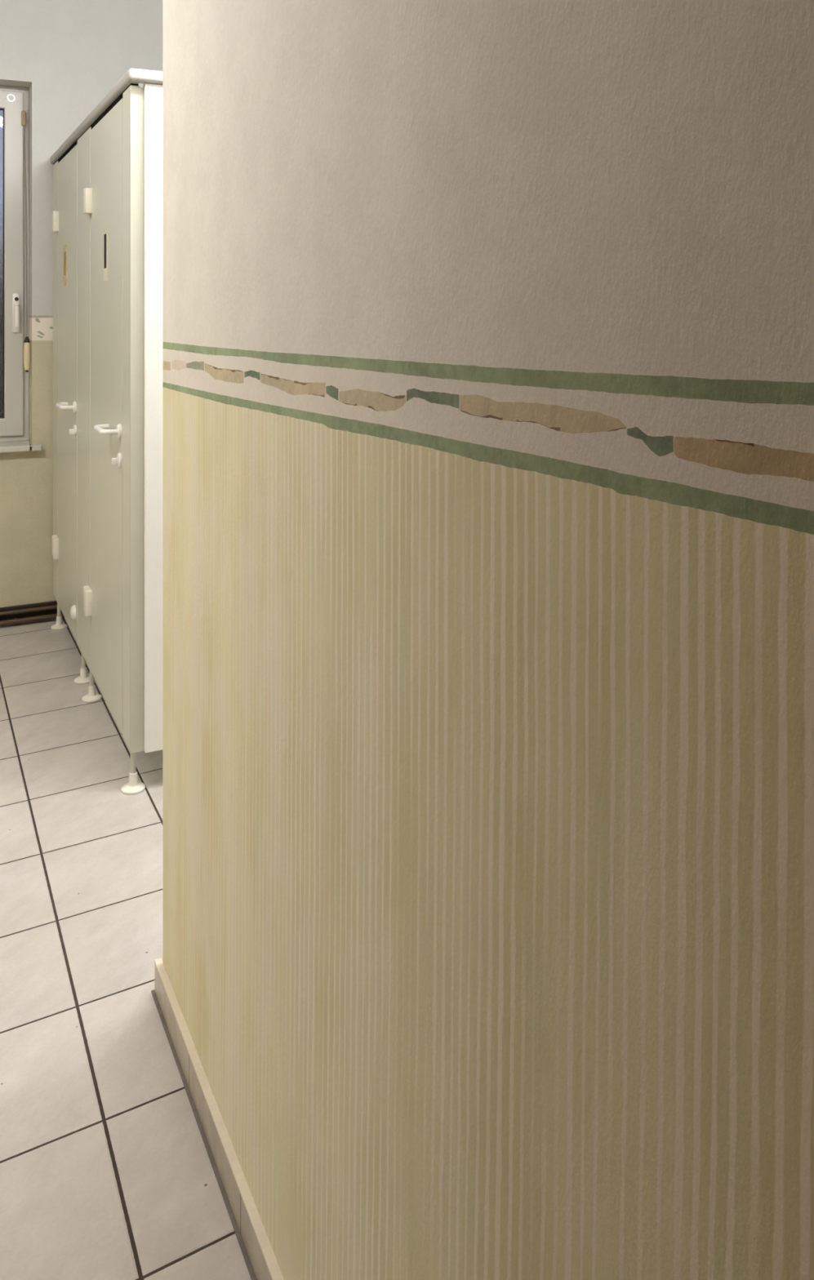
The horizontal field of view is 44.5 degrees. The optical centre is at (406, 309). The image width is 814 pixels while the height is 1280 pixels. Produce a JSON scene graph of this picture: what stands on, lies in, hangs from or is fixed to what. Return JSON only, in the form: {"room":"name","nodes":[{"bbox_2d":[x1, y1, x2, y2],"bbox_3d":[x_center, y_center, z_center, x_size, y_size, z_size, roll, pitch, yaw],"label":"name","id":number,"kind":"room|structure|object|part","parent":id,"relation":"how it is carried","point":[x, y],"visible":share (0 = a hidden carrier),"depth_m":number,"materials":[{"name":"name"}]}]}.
{"room":"public restroom","nodes":[
{"label":"public restroom","id":0,"kind":"room"},
{"bbox_2d":[0,0,162,607],"bbox_3d":[-2.212,-0.040,4.573,4.500,2.980,0.301,0,0,-26],"label":"wall","id":1,"kind":"structure","parent":0,"point":[69,55],"depth_m":4.66,"materials":[{"name":"white paint"}]},
{"bbox_2d":[0,84,41,453],"bbox_3d":[-2.357,-0.205,4.418,1.362,1.714,0.250,0,0,-26],"label":"window","id":2,"kind":"structure","parent":1,"relation":"in","point":[14,380],"depth_m":4.71,"materials":[{"name":"white plastic"}]},
{"bbox_3d":[-2.390,-0.220,4.474,1.072,1.462,0.004,0,0,-26],"label":"glass pane","id":3,"kind":"part","parent":2,"relation":"part of","materials":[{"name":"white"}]},
{"bbox_3d":[-2.392,-0.220,4.478,1.242,1.632,0.061,0,0,-26],"label":"sash","id":4,"kind":"part","parent":2,"relation":"part of","materials":[{"name":"white plastic"}]},
{"bbox_3d":[-2.401,-0.219,4.496,1.294,1.686,0.070,0,0,-26],"label":"frame","id":5,"kind":"part","parent":2,"relation":"part of","materials":[{"name":"white plastic"}]},
{"bbox_3d":[-1.840,0.015,4.686,0.032,0.186,0.060,0,0,-26],"label":"handle","id":6,"kind":"part","parent":2,"relation":"part of","materials":[{"name":"white plastic"}]},
{"bbox_3d":[-2.349,0.638,4.400,1.362,0.028,0.210,0,0,-26],"label":"sill","id":7,"kind":"part","parent":2,"relation":"part of","materials":[{"name":"white stone"}]},
{"bbox_2d":[21,111,30,372],"bbox_3d":[-1.804,-0.327,4.699,0.029,1.237,0.102,0,0,-34],"label":"blind cord","id":8,"kind":"object","parent":2,"relation":"hanging from","point":[26,344],"visible":1,"depth_m":4.67,"materials":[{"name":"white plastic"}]},
{"bbox_3d":[-1.803,-0.380,4.700,0.008,1.061,0.080,0,0,-31],"label":"cord","id":9,"kind":"part","parent":8,"relation":"part of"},
{"bbox_2d":[0,604,57,616],"bbox_3d":[-2.878,1.390,4.047,2.820,0.018,0.030,0,0,-26],"label":"pipe","id":10,"kind":"object","parent":1,"relation":"attached to","point":[54,606],"visible":0.77,"depth_m":4.59,"materials":[{"name":"brown paint"}]},
{"bbox_2d":[0,600,62,620],"bbox_3d":[-2.889,1.409,4.064,2.835,0.082,0.012,0,0,-26],"label":"baseboard","id":11,"kind":"structure","parent":1,"relation":"attached to","point":[52,602],"depth_m":4.62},
{"bbox_2d":[0,613,64,626],"bbox_3d":[-2.874,1.428,4.039,2.820,0.023,0.048,0,0,-26],"label":"pipe","id":12,"kind":"object","parent":1,"relation":"attached to","point":[38,618],"visible":0.86,"depth_m":4.58,"materials":[{"name":"brown paint"}]},
{"bbox_2d":[0,617,251,1279],"bbox_3d":[-0.984,1.510,2.096,4.700,0.120,5.830,0,0,-26],"label":"floor","id":13,"kind":"structure","parent":0,"point":[107,1172],"depth_m":2.06,"materials":[{"name":"beige tile"}]},
{"bbox_2d":[49,68,162,795],"bbox_3d":[-0.504,0.364,4.184,1.766,2.172,1.914,0,0,-26],"label":"stall","id":14,"kind":"object","parent":13,"relation":"on","point":[107,536],"visible":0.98,"depth_m":3.22,"materials":[{"name":"grey laminate"}]},
{"bbox_3d":[-1.589,1.366,4.542,0.017,0.068,0.017,0,0,-26],"label":"stem","id":15,"kind":"part","parent":14,"relation":"part of","materials":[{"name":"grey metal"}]},
{"bbox_2d":[62,244,66,286],"bbox_3d":[-1.470,-0.192,4.279,0.002,0.177,0.115,0,0,-26],"label":"door sign","id":16,"kind":"object","parent":14,"relation":"attached to","point":[64,247],"visible":1,"depth_m":4.28,"materials":[{"name":"paper"}]},
{"bbox_3d":[-1.391,0.392,4.055,0.062,0.047,0.187,0,0,-26],"label":"handle","id":17,"kind":"part","parent":14,"relation":"part of","materials":[{"name":"white plastic"}]},
{"bbox_3d":[-1.439,0.334,4.250,0.028,1.995,0.591,0,0,-26],"label":"door","id":18,"kind":"part","parent":14,"relation":"part of","materials":[{"name":"grey laminate"}]},
{"bbox_3d":[-1.265,1.366,3.889,0.017,0.068,0.017,0,0,-26],"label":"stem","id":19,"kind":"part","parent":14,"relation":"part of","materials":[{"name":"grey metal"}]},
{"bbox_3d":[-1.174,1.366,3.706,0.017,0.068,0.017,0,0,-26],"label":"stem","id":20,"kind":"part","parent":14,"relation":"part of","materials":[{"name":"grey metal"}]},
{"bbox_2d":[102,226,107,281],"bbox_3d":[-1.026,-0.188,3.382,0.002,0.180,0.085,0,0,-26],"label":"door sign","id":21,"kind":"object","parent":14,"relation":"attached to","point":[104,230],"visible":1,"depth_m":3.37,"materials":[{"name":"white plastic"}]},
{"bbox_3d":[-0.483,-0.703,4.195,1.717,0.039,1.914,0,0,-26],"label":"cap rail","id":22,"kind":"part","parent":14,"relation":"part of","materials":[{"name":"white metal"}]},
{"bbox_3d":[-1.017,0.334,3.398,0.028,1.995,0.621,0,0,-26],"label":"door","id":23,"kind":"part","parent":14,"relation":"part of","materials":[{"name":"grey laminate"}]},
{"bbox_3d":[-0.963,0.384,3.191,0.062,0.047,0.187,0,0,-26],"label":"handle","id":24,"kind":"part","parent":14,"relation":"part of","materials":[{"name":"white plastic"}]},
{"bbox_3d":[-0.828,1.366,3.009,0.017,0.068,0.017,0,0,-26],"label":"stem","id":25,"kind":"part","parent":14,"relation":"part of","materials":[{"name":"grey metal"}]},
{"bbox_3d":[-0.815,0.331,3.002,0.040,2.005,0.011,0,0,-26],"label":"corner post","id":26,"kind":"part","parent":14,"relation":"part of","materials":[{"name":"grey metal"}]},
{"bbox_3d":[-0.047,0.326,3.373,1.666,2.015,0.028,0,0,-26],"label":"panel","id":27,"kind":"part","parent":14,"relation":"part of","materials":[{"name":"white laminate"}]},
{"bbox_2d":[162,0,813,1279],"bbox_3d":[0.132,-0.040,0.968,0.150,2.980,2.618,0,0,-26],"label":"wall","id":28,"kind":"structure","parent":0,"point":[487,326],"depth_m":0.89,"materials":[{"name":"beige paint"}]},
{"bbox_2d":[151,958,284,1279],"bbox_3d":[0.051,1.415,0.939,0.021,0.070,2.636,0,0,-26],"label":"baseboard","id":29,"kind":"structure","parent":28,"relation":"attached to","point":[259,1255],"depth_m":1.69,"materials":[{"name":"wood"}]}
]}

